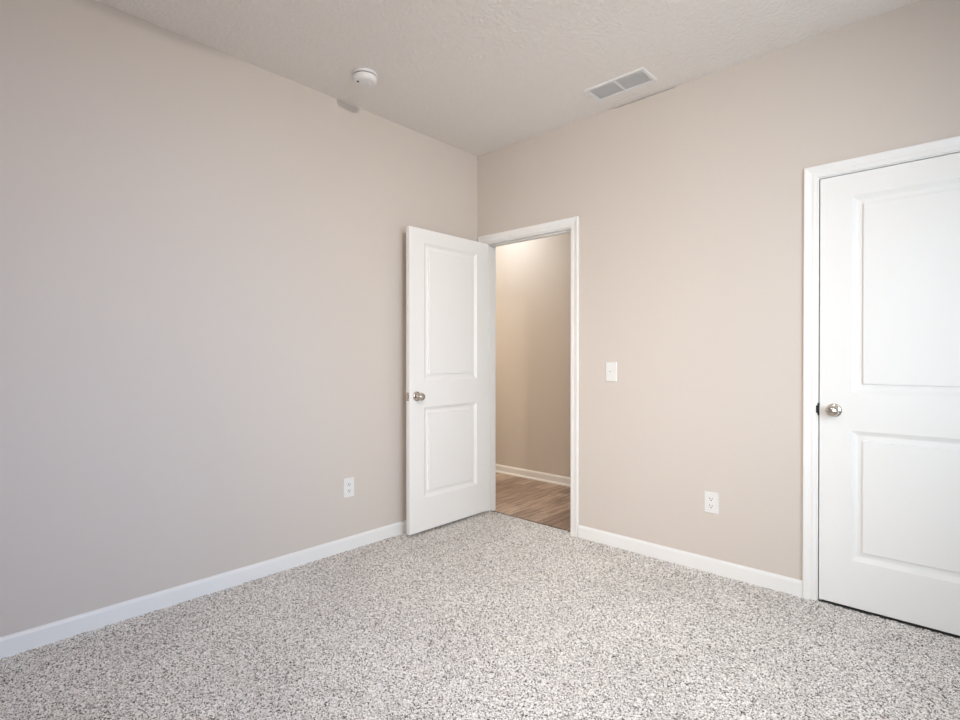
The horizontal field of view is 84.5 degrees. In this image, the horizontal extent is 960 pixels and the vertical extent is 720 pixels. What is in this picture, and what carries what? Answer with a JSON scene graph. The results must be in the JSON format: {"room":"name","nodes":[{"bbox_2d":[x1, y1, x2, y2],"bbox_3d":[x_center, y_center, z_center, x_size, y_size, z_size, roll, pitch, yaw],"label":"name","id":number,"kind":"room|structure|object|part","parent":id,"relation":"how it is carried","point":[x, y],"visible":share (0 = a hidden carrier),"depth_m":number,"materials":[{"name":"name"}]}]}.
{"room":"empty bedroom","nodes":[
{"label":"empty bedroom","id":0,"kind":"room"},
{"bbox_2d":[0,0,476,636],"bbox_3d":[-1.273,-0.176,2.836,0.114,2.793,3.564,0,0,43],"label":"wall","id":1,"kind":"structure","parent":0,"point":[203,247],"depth_m":2.57,"materials":[{"name":"beige paint"}]},
{"bbox_2d":[0,520,405,658],"bbox_3d":[-1.192,1.136,2.836,0.014,0.090,3.436,0,0,43],"label":"baseboard","id":2,"kind":"structure","parent":1,"relation":"attached to","point":[22,641],"depth_m":2.54,"materials":[{"name":"white paint"}]},
{"bbox_2d":[343,477,353,497],"bbox_3d":[-0.807,0.785,3.255,0.008,0.117,0.076,0,0,43],"label":"wall outlet","id":3,"kind":"object","parent":1,"relation":"attached to","point":[348,483],"visible":1,"depth_m":3.25,"materials":[{"name":"white plastic"}]},
{"bbox_2d":[0,473,959,719],"bbox_3d":[-0.200,1.200,2.658,5.914,0.063,4.749,0,0,43],"label":"floor","id":4,"kind":"structure","parent":0,"point":[488,615],"depth_m":2.16,"materials":[{"name":"carpet"}]},
{"bbox_2d":[491,510,569,531],"bbox_3d":[0.359,1.171,3.834,0.768,0.012,0.016,0,0,43],"label":"threshold","id":5,"kind":"object","parent":4,"relation":"on","point":[491,510],"visible":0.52,"depth_m":3.81,"materials":[{"name":"brown wood"}]},
{"bbox_2d":[96,0,918,155],"bbox_3d":[0.166,-1.616,1.575,3.928,0.100,3.678,0,0,43],"label":"ceiling","id":6,"kind":"structure","parent":0,"point":[475,77],"depth_m":2.63,"materials":[{"name":"white paint"}]},
{"bbox_2d":[352,68,376,87],"bbox_3d":[-0.634,-1.546,2.910,0.136,0.053,0.136,0,0,43],"label":"smoke detector","id":7,"kind":"object","parent":6,"relation":"attached to","point":[362,77],"visible":1,"depth_m":2.87,"materials":[{"name":"white plastic"}]},
{"bbox_2d":[583,67,657,101],"bbox_3d":[0.801,-1.569,3.026,0.372,0.008,0.181,0,0,43],"label":"ceiling vent","id":8,"kind":"object","parent":6,"relation":"in","point":[637,78],"visible":1,"depth_m":3.02,"materials":[{"name":"white metal"}]},
{"bbox_3d":[0.739,-1.570,3.084,0.154,0.004,0.130,0,0,43],"label":"louvre panel","id":9,"kind":"part","parent":8,"relation":"part of","materials":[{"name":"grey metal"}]},
{"bbox_3d":[0.864,-1.569,2.969,0.154,0.004,0.130,0,0,43],"label":"louvre panel","id":10,"kind":"part","parent":8,"relation":"part of","materials":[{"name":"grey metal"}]},
{"bbox_2d":[496,233,570,476],"bbox_3d":[0.668,-0.183,5.132,3.820,2.803,0.114,0,0,43],"label":"wall","id":11,"kind":"structure","parent":0,"point":[533,277],"depth_m":5.19,"materials":[{"name":"beige paint"}]},
{"bbox_2d":[496,464,569,486],"bbox_3d":[0.621,1.129,5.088,3.820,0.083,0.026,0,0,43],"label":"baseboard","id":12,"kind":"structure","parent":11,"relation":"attached to","point":[508,470],"depth_m":5.17,"materials":[{"name":"white paint"}]},
{"bbox_2d":[477,0,959,580],"bbox_3d":[1.376,-0.176,2.892,3.928,2.793,0.114,0,0,43],"label":"wall","id":13,"kind":"structure","parent":0,"point":[687,198],"depth_m":2.91,"materials":[{"name":"beige paint"}]},
{"bbox_2d":[478,216,578,536],"bbox_3d":[0.363,0.115,3.830,0.891,2.124,0.150,0,0,43],"label":"door frame","id":14,"kind":"structure","parent":13,"relation":"attached to","point":[568,225],"depth_m":3.66,"materials":[{"name":"white paint"}]},
{"bbox_2d":[405,226,487,534],"bbox_3d":[-0.211,0.134,3.740,0.168,2.020,0.790,0,0,43],"label":"door","id":15,"kind":"structure","parent":14,"relation":"attached to","point":[446,396],"depth_m":3.69,"materials":[{"name":"white paint"}]},
{"bbox_3d":[-0.388,0.240,3.462,0.050,0.054,0.054,0,0,43],"label":"knob","id":16,"kind":"part","parent":15,"relation":"part of","materials":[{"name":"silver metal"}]},
{"bbox_3d":[0.101,0.113,4.161,0.057,2.124,0.018,0,0,43],"label":"casing","id":17,"kind":"part","parent":14,"relation":"part of","materials":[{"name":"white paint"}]},
{"bbox_3d":[0.318,-0.918,3.776,0.891,0.057,0.018,0,0,43],"label":"head casing","id":18,"kind":"part","parent":14,"relation":"part of","materials":[{"name":"white paint"}]},
{"bbox_3d":[0.624,0.114,3.498,0.057,2.118,0.018,0,0,43],"label":"casing","id":19,"kind":"part","parent":14,"relation":"part of","materials":[{"name":"white paint"}]},
{"bbox_2d":[606,362,616,381],"bbox_3d":[0.820,0.074,3.315,0.076,0.121,0.020,0,0,43],"label":"light switch","id":20,"kind":"object","parent":13,"relation":"attached to","point":[611,367],"visible":1,"depth_m":3.31,"materials":[{"name":"white plastic"}]},
{"bbox_2d":[578,525,802,597],"bbox_3d":[1.122,1.134,3.046,1.285,0.090,0.014,0,0,43],"label":"baseboard","id":21,"kind":"structure","parent":13,"relation":"attached to","point":[788,585],"depth_m":2.95,"materials":[{"name":"white paint"}]},
{"bbox_2d":[704,491,718,513],"bbox_3d":[1.273,0.785,2.909,0.076,0.117,0.008,0,0,43],"label":"wall outlet","id":22,"kind":"object","parent":13,"relation":"attached to","point":[711,499],"visible":1,"depth_m":2.90,"materials":[{"name":"white plastic"}]},
{"bbox_2d":[803,136,959,600],"bbox_3d":[1.969,0.124,2.345,0.901,2.123,0.150,0,0,43],"label":"door frame","id":23,"kind":"structure","parent":13,"relation":"attached to","point":[812,175],"depth_m":2.57,"materials":[{"name":"white paint"}]},
{"bbox_3d":[1.614,0.119,2.583,0.057,2.117,0.018,0,0,43],"label":"casing","id":24,"kind":"part","parent":23,"relation":"part of","materials":[{"name":"white paint"}]},
{"bbox_3d":[1.924,-0.909,2.291,0.901,0.057,0.018,0,0,43],"label":"head casing","id":25,"kind":"part","parent":23,"relation":"part of","materials":[{"name":"white paint"}]},
{"bbox_2d":[819,152,959,635],"bbox_3d":[1.942,0.144,2.317,0.790,2.035,0.168,0,0,43],"label":"door","id":26,"kind":"structure","parent":13,"relation":"in","point":[889,400],"depth_m":2.38,"materials":[{"name":"white paint"}]},
{"bbox_3d":[1.664,0.241,2.495,0.054,0.054,0.050,0,0,43],"label":"knob","id":27,"kind":"part","parent":26,"relation":"part of","materials":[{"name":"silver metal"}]}
]}

